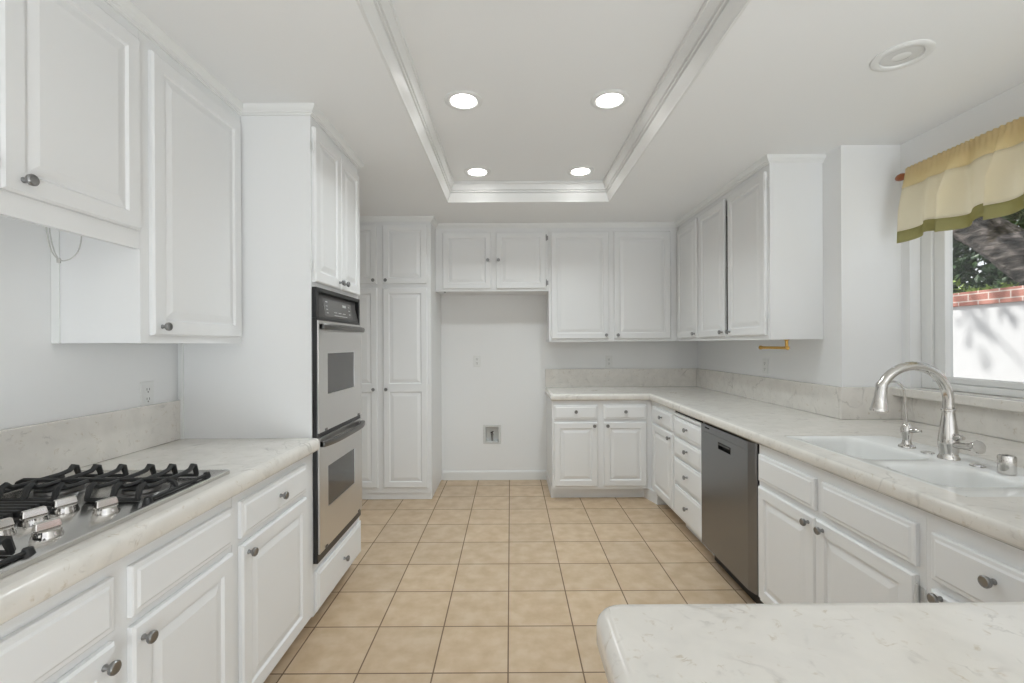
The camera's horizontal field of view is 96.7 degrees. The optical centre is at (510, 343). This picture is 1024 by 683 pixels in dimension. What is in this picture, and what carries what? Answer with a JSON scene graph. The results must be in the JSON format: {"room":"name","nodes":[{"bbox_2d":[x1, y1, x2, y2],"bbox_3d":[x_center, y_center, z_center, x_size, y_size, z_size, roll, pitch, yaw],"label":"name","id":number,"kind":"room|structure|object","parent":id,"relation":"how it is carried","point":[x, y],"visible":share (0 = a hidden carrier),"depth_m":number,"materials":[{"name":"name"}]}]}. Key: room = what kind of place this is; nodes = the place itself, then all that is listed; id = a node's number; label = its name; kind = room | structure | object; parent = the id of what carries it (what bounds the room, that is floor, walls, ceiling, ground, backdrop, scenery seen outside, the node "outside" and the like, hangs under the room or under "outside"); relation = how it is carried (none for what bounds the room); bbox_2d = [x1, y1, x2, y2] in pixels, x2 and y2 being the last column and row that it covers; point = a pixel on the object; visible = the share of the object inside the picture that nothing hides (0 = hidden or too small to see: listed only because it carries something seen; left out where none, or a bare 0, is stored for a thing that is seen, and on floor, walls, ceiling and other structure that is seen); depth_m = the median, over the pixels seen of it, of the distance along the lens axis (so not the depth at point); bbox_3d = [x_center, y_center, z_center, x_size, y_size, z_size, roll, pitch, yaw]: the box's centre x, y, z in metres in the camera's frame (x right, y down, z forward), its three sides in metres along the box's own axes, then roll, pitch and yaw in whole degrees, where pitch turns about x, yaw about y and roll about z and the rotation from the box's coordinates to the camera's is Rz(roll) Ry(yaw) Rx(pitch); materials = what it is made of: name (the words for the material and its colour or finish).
{"room":"kitchen","nodes":[
{"label":"kitchen","id":0,"kind":"room"},
{"bbox_2d":[0,216,177,429],"bbox_3d":[-1.589,0.129,1.050,0.120,2.430,7.100,0,0,0],"label":"wall","id":1,"kind":"structure","parent":0,"point":[42,381],"depth_m":1.50,"materials":[{"name":"white paint"}]},
{"bbox_2d":[0,0,140,248],"bbox_3d":[-1.363,-0.701,1.079,0.340,0.771,0.878,0,0,0],"label":"upper cabinet","id":2,"kind":"object","parent":1,"relation":"attached to","point":[70,69],"visible":1,"depth_m":1.27,"materials":[{"name":"white paint"}]},
{"bbox_2d":[45,227,81,262],"bbox_3d":[-1.390,-0.328,1.423,0.088,0.149,0.028,0,0,-25],"label":"loose wire","id":3,"kind":"object","parent":2,"relation":"hanging from","point":[58,260],"visible":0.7,"depth_m":1.42,"materials":[{"name":"grey"}]},
{"bbox_2d":[0,400,179,484],"bbox_3d":[-1.518,0.346,1.325,0.019,0.178,1.529,0,0,0],"label":"backsplash","id":4,"kind":"structure","parent":1,"relation":"attached to","point":[39,450],"depth_m":1.61,"materials":[{"name":"stone"}]},
{"bbox_2d":[51,30,241,343],"bbox_3d":[-1.362,-0.544,1.802,0.340,1.084,0.574,0,0,0],"label":"upper cabinet","id":5,"kind":"object","parent":1,"relation":"attached to","point":[183,283],"visible":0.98,"depth_m":1.64,"materials":[{"name":"white paint"}]},
{"bbox_2d":[140,380,153,405],"bbox_3d":[-1.525,0.213,1.912,0.007,0.114,0.070,0,0,0],"label":"wall outlet","id":6,"kind":"object","parent":1,"relation":"attached to","point":[146,387],"visible":0.95,"depth_m":1.91,"materials":[{"name":"white plastic"}]},
{"bbox_2d":[145,396,150,402],"bbox_3d":[-1.522,0.233,1.912,0.002,0.029,0.033,0,0,0],"label":"receptacle","id":7,"kind":"object","parent":6,"relation":"attached to","point":[147,398],"depth_m":1.91,"materials":[{"name":"grey plastic"}]},
{"bbox_2d":[145,386,150,393],"bbox_3d":[-1.523,0.193,1.912,0.002,0.029,0.033,0,0,0],"label":"receptacle","id":8,"kind":"object","parent":6,"relation":"attached to","point":[147,388],"depth_m":1.91,"materials":[{"name":"grey plastic"}]},
{"bbox_2d":[104,0,364,169],"bbox_3d":[-1.211,-1.068,1.694,0.650,0.040,2.149,0,0,0],"label":"trim","id":9,"kind":"structure","parent":1,"relation":"attached to","point":[127,9],"depth_m":1.90,"materials":[{"name":"white paint"}]},
{"bbox_2d":[264,480,755,682],"bbox_3d":[0.383,1.383,1.050,4.050,0.100,7.100,0,0,0],"label":"floor","id":10,"kind":"structure","parent":0,"point":[475,581],"depth_m":2.52,"materials":[{"name":"beige tile"}]},
{"bbox_2d":[0,498,233,682],"bbox_3d":[-1.194,0.916,1.033,0.661,0.850,0.906,0,0,0],"label":"base cabinet","id":11,"kind":"object","parent":10,"relation":"on","point":[162,612],"visible":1,"depth_m":1.11,"materials":[{"name":"white paint"}]},
{"bbox_2d":[0,400,319,624],"bbox_3d":[-1.202,0.373,1.325,0.651,0.235,1.529,0,0,0],"label":"countertop","id":12,"kind":"structure","parent":11,"relation":"on","point":[136,437],"depth_m":1.51,"materials":[{"name":"stone"}]},
{"bbox_2d":[0,463,229,578],"bbox_3d":[-1.202,0.432,1.067,0.535,0.119,0.910,0,0,0],"label":"gas cooktop","id":13,"kind":"object","parent":12,"relation":"in","point":[41,518],"visible":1,"depth_m":1.17,"materials":[{"name":"silver metal"}]},
{"bbox_2d":[0,501,51,520],"bbox_3d":[-1.305,0.411,1.070,0.265,0.021,0.190,0,0,0],"label":"downdraft vent","id":14,"kind":"object","parent":13,"relation":"attached to","point":[13,509],"depth_m":1.13,"materials":[{"name":"black metal"}]},
{"bbox_2d":[178,116,360,616],"bbox_3d":[-1.197,0.127,2.406,0.662,2.429,0.657,0,0,0],"label":"tall cabinet","id":15,"kind":"object","parent":10,"relation":"on","point":[300,194],"visible":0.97,"depth_m":2.09,"materials":[{"name":"white paint"}]},
{"bbox_2d":[312,287,364,563],"bbox_3d":[-1.151,0.376,2.405,0.634,1.278,0.622,0,0,0],"label":"double wall oven","id":16,"kind":"object","parent":15,"relation":"in","point":[338,425],"visible":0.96,"depth_m":2.30,"materials":[{"name":"silver metal"}]},
{"bbox_2d":[231,454,312,682],"bbox_3d":[-1.193,0.916,1.788,0.662,0.850,0.601,0,0,0],"label":"base cabinet","id":17,"kind":"object","parent":10,"relation":"on","point":[272,518],"visible":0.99,"depth_m":1.70,"materials":[{"name":"white paint"}]},
{"bbox_2d":[358,222,441,499],"bbox_3d":[-1.104,0.127,4.172,0.848,2.429,0.615,0,0,0],"label":"pantry cabinet","id":18,"kind":"object","parent":10,"relation":"on","point":[400,303],"visible":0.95,"depth_m":3.89,"materials":[{"name":"white paint"}]},
{"bbox_2d":[546,394,666,504],"bbox_3d":[1.098,0.904,4.120,1.496,0.850,0.719,0,0,0],"label":"base cabinet","id":19,"kind":"object","parent":10,"relation":"on","point":[603,448],"visible":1,"depth_m":3.86,"materials":[{"name":"white paint"}]},
{"bbox_2d":[651,401,674,511],"bbox_3d":[1.500,0.902,3.597,0.692,0.850,0.554,0,0,0],"label":"base cabinet","id":20,"kind":"object","parent":10,"relation":"on","point":[662,417],"visible":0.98,"depth_m":3.53,"materials":[{"name":"white paint"}]},
{"bbox_2d":[674,411,714,555],"bbox_3d":[1.500,0.902,3.067,0.692,0.850,0.502,0,0,0],"label":"base cabinet","id":21,"kind":"object","parent":10,"relation":"on","point":[687,429],"visible":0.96,"depth_m":3.03,"materials":[{"name":"white paint"}]},
{"bbox_2d":[701,422,763,603],"bbox_3d":[1.489,0.903,2.502,0.632,0.847,0.613,0,0,0],"label":"dishwasher","id":22,"kind":"object","parent":10,"relation":"on","point":[730,482],"visible":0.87,"depth_m":2.43,"materials":[{"name":"silver metal"}]},
{"bbox_2d":[758,444,926,603],"bbox_3d":[1.655,0.901,1.752,1.000,0.850,0.880,0,0,0],"label":"base cabinet","id":23,"kind":"object","parent":10,"relation":"on","point":[824,536],"visible":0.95,"depth_m":1.69,"materials":[{"name":"white paint"}]},
{"bbox_2d":[927,512,1023,602],"bbox_3d":[1.655,0.901,1.028,1.001,0.850,0.566,0,0,0],"label":"base cabinet","id":24,"kind":"object","parent":10,"relation":"on","point":[965,565],"visible":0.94,"depth_m":1.18,"materials":[{"name":"white paint"}]},
{"bbox_3d":[1.162,0.904,0.439,1.985,0.850,0.597,0,0,0],"label":"base cabinet","id":25,"kind":"object","parent":10,"relation":"on","visible":0},
{"bbox_2d":[545,368,1023,682],"bbox_3d":[1.155,0.360,2.300,2.041,0.235,4.359,0,0,0],"label":"countertop","id":26,"kind":"structure","parent":25,"relation":"on","point":[978,642],"depth_m":0.72,"materials":[{"name":"stone"}]},
{"bbox_2d":[786,435,1023,496],"bbox_3d":[1.491,0.511,1.667,0.471,0.194,0.830,0,0,0],"label":"sink","id":27,"kind":"object","parent":26,"relation":"in","point":[970,476],"visible":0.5,"depth_m":1.58,"materials":[{"name":"white ceramic"}]},
{"bbox_2d":[997,454,1016,475],"bbox_3d":[1.599,0.388,1.466,0.045,0.061,0.045,0,0,0],"label":"air gap","id":28,"kind":"object","parent":27,"relation":"on","point":[1006,463],"visible":1,"depth_m":1.45,"materials":[{"name":"silver metal"}]},
{"bbox_2d":[890,381,921,448],"bbox_3d":[1.584,0.283,1.852,0.124,0.270,0.076,0,0,28],"label":"water tap","id":29,"kind":"object","parent":26,"relation":"on","point":[906,430],"visible":0.86,"depth_m":1.84,"materials":[{"name":"silver metal"}]},
{"bbox_2d":[870,361,985,460],"bbox_3d":[1.477,0.240,1.623,0.313,0.358,0.145,0,0,0],"label":"faucet","id":30,"kind":"object","parent":26,"relation":"on","point":[949,444],"visible":1,"depth_m":1.65,"materials":[{"name":"silver metal"}]},
{"bbox_2d":[441,295,697,479],"bbox_3d":[0.157,0.119,4.540,3.372,2.430,0.120,0,0,0],"label":"wall","id":31,"kind":"structure","parent":0,"point":[508,332],"depth_m":4.48,"materials":[{"name":"white paint"}]},
{"bbox_2d":[474,355,480,366],"bbox_3d":[-0.328,0.169,4.476,0.070,0.114,0.007,0,0,0],"label":"wall outlet","id":32,"kind":"object","parent":31,"relation":"attached to","point":[477,358],"visible":1,"depth_m":4.47,"materials":[{"name":"white plastic"}]},
{"bbox_2d":[483,425,500,443],"bbox_3d":[-0.180,0.889,4.511,0.176,0.186,0.074,0,0,0],"label":"water supply box","id":33,"kind":"object","parent":31,"relation":"attached to","point":[491,433],"visible":1,"depth_m":4.48,"materials":[{"name":"white plastic"}]},
{"bbox_2d":[435,228,548,294],"bbox_3d":[-0.169,-0.783,4.292,1.030,0.620,0.375,0,0,0],"label":"upper cabinet","id":34,"kind":"object","parent":31,"relation":"attached to","point":[488,261],"visible":0.99,"depth_m":4.13,"materials":[{"name":"white paint"}]},
{"bbox_2d":[443,470,545,479],"bbox_3d":[-0.153,1.291,4.473,1.010,0.090,0.012,0,0,0],"label":"baseboard","id":35,"kind":"structure","parent":31,"relation":"attached to","point":[503,474],"depth_m":4.47,"materials":[{"name":"white paint"}]},
{"bbox_2d":[605,356,611,366],"bbox_3d":[0.968,0.172,4.476,0.070,0.114,0.007,0,0,0],"label":"wall outlet","id":36,"kind":"object","parent":31,"relation":"attached to","point":[608,359],"visible":1,"depth_m":4.47,"materials":[{"name":"white plastic"}]},
{"bbox_2d":[546,227,677,341],"bbox_3d":[1.093,-0.562,4.292,1.490,1.076,0.375,0,0,0],"label":"upper cabinet","id":37,"kind":"object","parent":31,"relation":"attached to","point":[606,284],"visible":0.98,"depth_m":4.13,"materials":[{"name":"white paint"}]},
{"bbox_2d":[545,368,695,386],"bbox_3d":[1.082,0.332,4.470,1.481,0.178,0.019,0,0,0],"label":"backsplash","id":38,"kind":"structure","parent":31,"relation":"attached to","point":[656,377],"depth_m":4.46,"materials":[{"name":"stone"}]},
{"bbox_2d":[129,0,1023,222],"bbox_3d":[0.368,-1.212,1.050,4.050,0.230,7.100,0,0,0],"label":"ceiling","id":39,"kind":"structure","parent":0,"point":[789,76],"depth_m":1.98,"materials":[{"name":"white paint"}]},
{"bbox_2d":[445,90,482,110],"bbox_3d":[-0.239,-1.237,2.320,0.193,0.008,0.193,0,0,0],"label":"recessed light","id":40,"kind":"object","parent":39,"relation":"in","point":[461,100],"visible":1,"depth_m":2.31,"materials":[{"name":"white glass"}]},
{"bbox_2d":[464,167,490,176],"bbox_3d":[-0.239,-1.237,3.280,0.193,0.008,0.193,0,0,0],"label":"recessed light","id":41,"kind":"object","parent":39,"relation":"in","point":[471,171],"visible":1,"depth_m":3.27,"materials":[{"name":"white glass"}]},
{"bbox_2d":[356,0,750,202],"bbox_3d":[0.139,-1.169,2.290,1.261,0.148,2.479,0,0,0],"label":"trim","id":42,"kind":"structure","parent":39,"relation":"attached to","point":[715,19],"depth_m":2.23,"materials":[{"name":"white paint"}]},
{"bbox_2d":[567,166,593,176],"bbox_3d":[0.505,-1.241,3.280,0.193,0.008,0.193,0,0,0],"label":"recessed light","id":43,"kind":"object","parent":39,"relation":"in","point":[579,171],"visible":1,"depth_m":3.27,"materials":[{"name":"white glass"}]},
{"bbox_2d":[590,89,628,109],"bbox_3d":[0.505,-1.241,2.320,0.193,0.008,0.193,0,0,0],"label":"recessed light","id":44,"kind":"object","parent":39,"relation":"in","point":[610,99],"visible":1,"depth_m":2.31,"materials":[{"name":"white glass"}]},
{"bbox_2d":[869,39,935,71],"bbox_3d":[1.497,-1.098,1.742,0.193,0.009,0.193,0,0,0],"label":"recessed light","id":45,"kind":"object","parent":39,"relation":"in","point":[905,54],"visible":1,"depth_m":1.73,"materials":[{"name":"white paint"}]},
{"bbox_2d":[698,82,1023,442],"bbox_3d":[2.072,0.109,1.050,0.458,2.430,7.100,0,0,0],"label":"wall","id":46,"kind":"structure","parent":0,"point":[872,281],"depth_m":2.53,"materials":[{"name":"white paint"}]},
{"bbox_2d":[360,154,826,228],"bbox_3d":[0.150,-1.075,3.396,3.372,0.040,1.508,0,0,0],"label":"trim","id":47,"kind":"structure","parent":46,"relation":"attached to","point":[768,158],"depth_m":3.90,"materials":[{"name":"white paint"}]},
{"bbox_2d":[677,213,737,340],"bbox_3d":[1.659,-0.565,3.910,0.358,1.076,0.477,0,0,0],"label":"upper cabinet","id":48,"kind":"object","parent":46,"relation":"attached to","point":[688,232],"visible":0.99,"depth_m":3.86,"materials":[{"name":"white paint"}]},
{"bbox_2d":[699,163,823,340],"bbox_3d":[1.659,-0.565,3.173,0.358,1.076,0.994,0,0,0],"label":"upper cabinet","id":49,"kind":"object","parent":46,"relation":"attached to","point":[761,241],"visible":1,"depth_m":2.70,"materials":[{"name":"white paint"}]},
{"bbox_2d":[759,340,789,349],"bbox_3d":[1.675,0.005,2.900,0.032,0.064,0.311,0,0,0],"label":"paper towel holder","id":50,"kind":"object","parent":49,"relation":"attached to","point":[786,346],"visible":1,"depth_m":2.84,"materials":[{"name":"gold metal"}]},
{"bbox_2d":[762,358,767,373],"bbox_3d":[1.839,0.160,3.287,0.007,0.114,0.070,0,0,0],"label":"wall outlet","id":51,"kind":"object","parent":46,"relation":"attached to","point":[764,360],"visible":1,"depth_m":3.28,"materials":[{"name":"white plastic"}]},
{"bbox_2d":[696,368,838,418],"bbox_3d":[1.833,0.328,3.504,0.019,0.178,1.950,0,0,0],"label":"backsplash","id":52,"kind":"structure","parent":46,"relation":"attached to","point":[820,399],"depth_m":3.11,"materials":[{"name":"stone"}]},
{"bbox_2d":[839,387,900,418],"bbox_3d":[1.990,0.327,2.519,0.332,0.178,0.019,0,0,0],"label":"backsplash","id":53,"kind":"structure","parent":46,"relation":"attached to","point":[854,402],"depth_m":2.51,"materials":[{"name":"stone"}]},
{"bbox_2d":[895,173,904,180],"bbox_3d":[2.118,-0.891,1.681,0.103,0.040,1.561,0,0,0],"label":"curtain rod","id":54,"kind":"object","parent":46,"relation":"attached to","point":[900,177],"visible":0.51,"depth_m":2.42,"materials":[{"name":"brown wood"}]},
{"bbox_2d":[897,117,1023,242],"bbox_3d":[2.050,-0.723,1.658,0.124,0.392,1.476,0,0,0],"label":"curtain valance","id":55,"kind":"object","parent":54,"relation":"hanging from","point":[983,175],"visible":1,"depth_m":2.08,"materials":[{"name":"beige fabric"}]},
{"bbox_2d":[892,230,1023,412],"bbox_3d":[2.201,-0.266,1.724,0.196,1.100,1.609,0,0,0],"label":"window","id":56,"kind":"structure","parent":46,"relation":"in","point":[936,247],"depth_m":2.35,"materials":[{"name":"white paint"}]},
{"bbox_2d":[901,397,1023,442],"bbox_3d":[2.166,0.350,1.325,0.019,0.130,2.409,0,0,0],"label":"backsplash","id":57,"kind":"structure","parent":46,"relation":"attached to","point":[1009,425],"depth_m":2.11,"materials":[{"name":"stone"}]},
{"label":"outside","id":58,"kind":"structure","parent":0,"visible":0},
{"bbox_3d":[8.163,1.476,5.000,11.690,0.130,18.000,0,0,0],"label":"ground","id":59,"kind":"structure","parent":58,"visible":0},
{"bbox_2d":[953,278,1018,292],"bbox_3d":[5.645,0.275,5.617,0.595,2.288,2.027,0,0,8],"label":"shrub","id":60,"kind":"object","parent":59,"relation":"on","point":[958,282],"visible":0.06,"depth_m":5.42,"materials":[{"name":"green plant"}]},
{"bbox_2d":[953,285,1023,381],"bbox_3d":[5.102,0.430,4.500,0.270,1.994,15.000,0,0,0],"label":"wall","id":61,"kind":"structure","parent":59,"relation":"on","point":[988,325],"depth_m":4.74,"materials":[{"name":"grey paint"}]},
{"bbox_2d":[953,217,1023,284],"bbox_3d":[6.157,-1.859,6.549,4.675,6.933,6.090,0,0,30],"label":"tree","id":62,"kind":"object","parent":59,"relation":"on","point":[1000,241],"visible":0.06,"depth_m":5.88,"materials":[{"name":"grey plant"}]},
{"bbox_2d":[953,208,1023,292],"bbox_3d":[7.884,-0.892,7.692,1.772,4.602,7.140,0,0,0],"label":"hedge","id":63,"kind":"object","parent":59,"relation":"on","point":[965,265],"visible":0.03,"depth_m":7.30,"materials":[{"name":"green plant"}]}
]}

